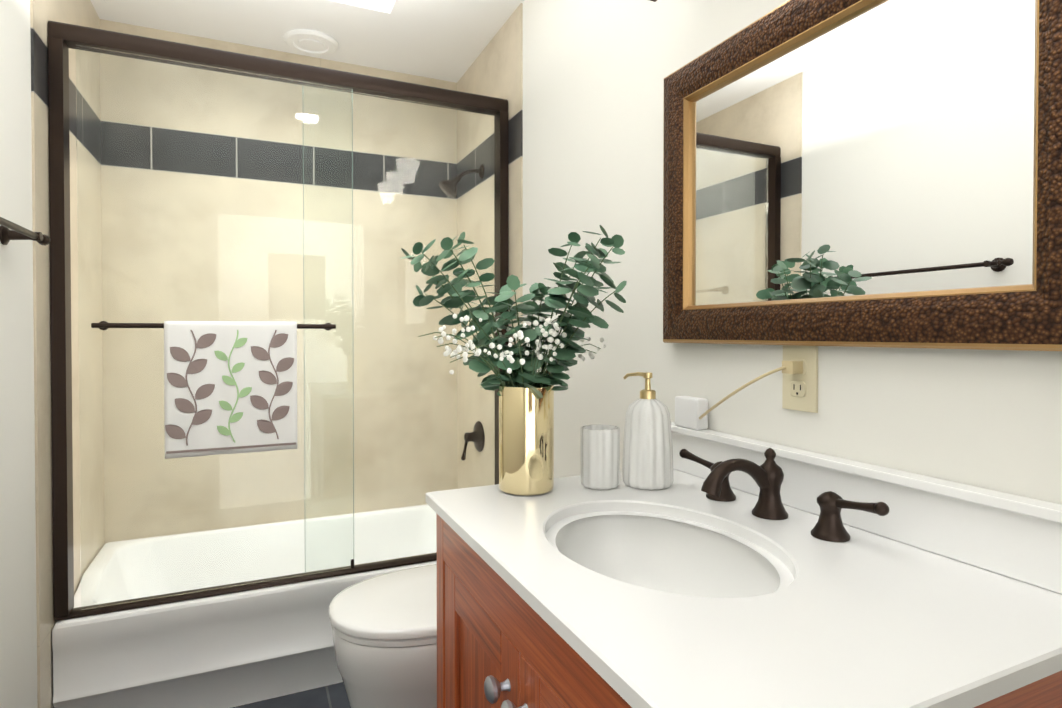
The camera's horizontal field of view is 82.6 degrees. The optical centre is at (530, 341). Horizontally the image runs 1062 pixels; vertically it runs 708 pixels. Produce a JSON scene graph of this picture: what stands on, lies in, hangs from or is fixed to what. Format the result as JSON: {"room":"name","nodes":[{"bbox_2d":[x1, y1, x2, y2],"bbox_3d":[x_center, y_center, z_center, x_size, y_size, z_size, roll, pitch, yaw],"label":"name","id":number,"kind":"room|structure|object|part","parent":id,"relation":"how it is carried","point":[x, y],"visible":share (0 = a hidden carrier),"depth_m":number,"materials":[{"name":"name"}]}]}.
{"room":"bathroom","nodes":[
{"label":"bathroom","id":0,"kind":"room"},
{"bbox_2d":[0,0,53,707],"bbox_3d":[-1.041,-0.007,0.869,0.100,2.390,3.320,0,1,-24],"label":"wall","id":1,"kind":"structure","parent":0,"point":[18,646],"depth_m":1.50,"materials":[{"name":"white paint"}]},
{"bbox_2d":[0,217,50,245],"bbox_3d":[-1.077,-0.246,1.157,0.076,0.048,0.748,0,1,-24],"label":"towel rail","id":2,"kind":"object","parent":1,"relation":"attached to","point":[15,232],"visible":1,"depth_m":1.41,"materials":[{"name":"brown metal"}]},
{"bbox_2d":[37,634,51,707],"bbox_3d":[-1.340,1.002,1.666,0.006,0.352,0.096,0,1,-24],"label":"tiled wall","id":3,"kind":"structure","parent":1,"relation":"attached to","point":[44,676],"depth_m":1.66,"materials":[{"name":"beige tile"}]},
{"bbox_2d":[30,0,103,649],"bbox_3d":[-1.480,-0.197,1.958,0.006,2.038,0.770,0,1,-24],"label":"wall tile","id":4,"kind":"structure","parent":1,"relation":"attached to","point":[73,12],"depth_m":1.96,"materials":[{"name":"beige tile"}]},
{"bbox_2d":[232,682,350,707],"bbox_3d":[-0.349,1.234,1.200,1.620,0.100,3.320,0,1,-24],"label":"floor","id":5,"kind":"structure","parent":0,"point":[332,696],"depth_m":1.98,"materials":[{"name":"tile"}]},
{"bbox_2d":[52,504,436,707],"bbox_3d":[-0.855,0.968,2.307,1.404,0.402,0.663,0,1,-24],"label":"tub","id":6,"kind":"object","parent":5,"relation":"on","point":[231,650],"visible":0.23,"depth_m":1.97,"materials":[{"name":"white ceramic"}]},
{"bbox_2d":[48,20,508,620],"bbox_3d":[-0.737,-0.059,2.034,1.403,1.713,0.062,0,1,-24],"label":"shower door","id":7,"kind":"structure","parent":6,"relation":"on","point":[62,38],"depth_m":1.88,"materials":[{"name":"clear glass"}]},
{"bbox_2d":[91,321,335,330],"bbox_3d":[-0.962,-0.047,1.890,0.670,0.028,0.053,0,1,-24],"label":"door towel bar","id":8,"kind":"object","parent":7,"relation":"attached to","point":[103,325],"visible":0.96,"depth_m":1.78,"materials":[{"name":"brown metal"}]},
{"bbox_2d":[164,321,296,458],"bbox_3d":[-0.926,0.143,1.884,0.369,0.410,0.042,0,1,-24],"label":"towel","id":9,"kind":"object","parent":8,"relation":"hanging from","point":[230,387],"visible":1,"depth_m":1.87,"materials":[{"name":"white fabric"}]},
{"bbox_3d":[-0.965,-0.038,1.921,0.775,1.644,0.006,0,1,-24],"label":"glass","id":10,"kind":"part","parent":7,"relation":"part of","materials":[{"name":"clear glass"}]},
{"bbox_2d":[302,84,305,572],"bbox_3d":[-0.763,-0.039,2.035,0.002,1.644,0.006,0,1,-24],"label":"shower door glass edge","id":11,"kind":"object","parent":7,"relation":"attached to","point":[302,84],"depth_m":2.03,"materials":[{"name":"teal"}]},
{"bbox_2d":[352,89,353,558],"bbox_3d":[-0.613,-0.040,2.082,0.002,1.644,0.006,0,1,-24],"label":"shower door glass edge","id":12,"kind":"object","parent":7,"relation":"attached to","point":[353,346],"depth_m":2.08,"materials":[{"name":"teal"}]},
{"bbox_3d":[-0.439,-0.041,2.183,0.715,1.644,0.006,0,1,-24],"label":"glass","id":13,"kind":"part","parent":7,"relation":"part of","materials":[{"name":"clear glass"}]},
{"bbox_2d":[329,564,436,707],"bbox_3d":[-0.217,0.943,1.748,0.698,0.468,0.420,0,1,-24],"label":"toilet","id":14,"kind":"object","parent":5,"relation":"on","point":[384,630],"visible":0.42,"depth_m":1.53,"materials":[{"name":"white ceramic"}]},
{"bbox_3d":[-0.266,0.733,1.723,0.591,0.048,0.420,0,1,-24],"label":"seat","id":15,"kind":"part","parent":14,"relation":"part of","materials":[{"name":"white plastic"}]},
{"bbox_2d":[425,422,1061,707],"bbox_3d":[0.224,0.684,0.915,0.603,1.007,0.830,0,1,-24],"label":"bathroom vanity","id":16,"kind":"object","parent":5,"relation":"on","point":[724,570],"visible":0.96,"depth_m":0.77,"materials":[{"name":"white stone"}]},
{"bbox_2d":[400,225,626,495],"bbox_3d":[-0.026,0.033,1.210,0.432,0.515,0.451,0,1,-24],"label":"vase","id":17,"kind":"object","parent":16,"relation":"on","point":[525,393],"visible":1,"depth_m":1.15,"materials":[{"name":"gold metal"}]},
{"bbox_2d":[580,424,619,489],"bbox_3d":[0.139,0.232,1.213,0.079,0.118,0.079,0,1,-24],"label":"cup","id":18,"kind":"object","parent":16,"relation":"on","point":[600,456],"visible":1,"depth_m":1.18,"materials":[{"name":"white ceramic"}]},
{"bbox_2d":[622,372,672,489],"bbox_3d":[0.236,0.176,1.222,0.099,0.228,0.102,0,1,-24],"label":"soap dispenser","id":19,"kind":"object","parent":16,"relation":"on","point":[647,455],"visible":1,"depth_m":1.19,"materials":[{"name":"white ceramic"}]},
{"bbox_2d":[555,515,779,597],"bbox_3d":[0.190,0.392,0.909,0.356,0.152,0.464,0,1,-24],"label":"sink","id":20,"kind":"object","parent":16,"relation":"in","point":[689,555],"depth_m":1.06,"materials":[{"name":"white ceramic"}]},
{"bbox_2d":[679,448,888,541],"bbox_3d":[0.352,0.236,0.997,0.172,0.114,0.437,0,1,-24],"label":"faucet","id":21,"kind":"object","parent":16,"relation":"on","point":[766,519],"depth_m":0.99,"materials":[{"name":"brown metal"}]},
{"bbox_2d":[91,0,524,82],"bbox_3d":[-0.349,-1.256,1.168,1.620,0.100,3.320,0,1,-24],"label":"ceiling","id":22,"kind":"structure","parent":0,"point":[447,40],"depth_m":2.33,"materials":[{"name":"white paint"}]},
{"bbox_2d":[283,29,337,55],"bbox_3d":[-0.897,-1.214,2.468,0.210,0.016,0.210,0,1,-24],"label":"ceiling vent","id":23,"kind":"object","parent":22,"relation":"in","point":[311,42],"visible":1,"depth_m":2.44,"materials":[{"name":"white paint"}]},
{"bbox_2d":[523,0,1061,504],"bbox_3d":[0.343,-0.015,1.498,0.100,2.390,3.320,0,1,-24],"label":"wall","id":24,"kind":"structure","parent":0,"point":[595,72],"depth_m":1.45,"materials":[{"name":"white paint"}]},
{"bbox_2d":[457,3,522,488],"bbox_3d":[-0.193,-0.205,2.543,0.006,2.038,0.770,0,1,-24],"label":"wall tile","id":25,"kind":"structure","parent":24,"relation":"attached to","point":[495,69],"depth_m":2.53,"materials":[{"name":"beige tile"}]},
{"bbox_2d":[439,164,484,197],"bbox_3d":[-0.292,-0.671,2.522,0.187,0.153,0.086,0,1,-24],"label":"shower head","id":26,"kind":"object","parent":25,"relation":"attached to","point":[449,186],"depth_m":2.50},
{"bbox_2d":[461,421,484,460],"bbox_3d":[-0.257,0.429,2.594,0.075,0.169,0.132,0,1,-24],"label":"shower valve","id":27,"kind":"object","parent":25,"relation":"attached to","point":[479,439],"depth_m":2.58,"materials":[{"name":"brown metal"}]},
{"bbox_2d":[675,345,817,429],"bbox_3d":[0.386,0.097,1.184,0.081,0.183,0.347,0,1,-24],"label":"electrical outlet","id":28,"kind":"object","parent":24,"relation":"attached to","point":[799,368],"visible":0.94,"depth_m":1.08,"materials":[{"name":"beige plastic"}]},
{"bbox_3d":[0.393,0.100,1.158,0.072,0.133,0.247,0,1,-24],"label":"cord","id":29,"kind":"part","parent":28,"relation":"part of","materials":[{"name":"gold metal"}]},
{"bbox_3d":[0.476,0.065,1.073,0.010,0.116,0.072,0,1,-24],"label":"plate","id":30,"kind":"part","parent":28,"relation":"part of","materials":[{"name":"beige plastic"}]},
{"bbox_2d":[663,0,1061,350],"bbox_3d":[0.478,-0.296,1.027,0.035,0.607,0.804,0,1,-24],"label":"mirror","id":31,"kind":"object","parent":24,"relation":"attached to","point":[866,173],"visible":0.98,"depth_m":0.93,"materials":[{"name":"mirror"}]},
{"bbox_2d":[671,422,1061,593],"bbox_3d":[0.477,0.242,1.033,0.036,0.102,0.814,0,1,-24],"label":"backsplash","id":32,"kind":"structure","parent":24,"relation":"attached to","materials":[{"name":"white stone"}]},
{"bbox_3d":[-1.016,-0.030,2.649,1.420,2.390,0.100,0,1,-24],"label":"wall","id":33,"kind":"structure","parent":0,"visible":0},
{"bbox_2d":[100,19,457,544],"bbox_3d":[-0.994,-0.205,2.598,1.408,2.038,0.006,0,1,-24],"label":"wall tile","id":34,"kind":"structure","parent":33,"relation":"attached to","point":[404,283],"depth_m":2.56,"materials":[{"name":"beige tile"}]}
]}

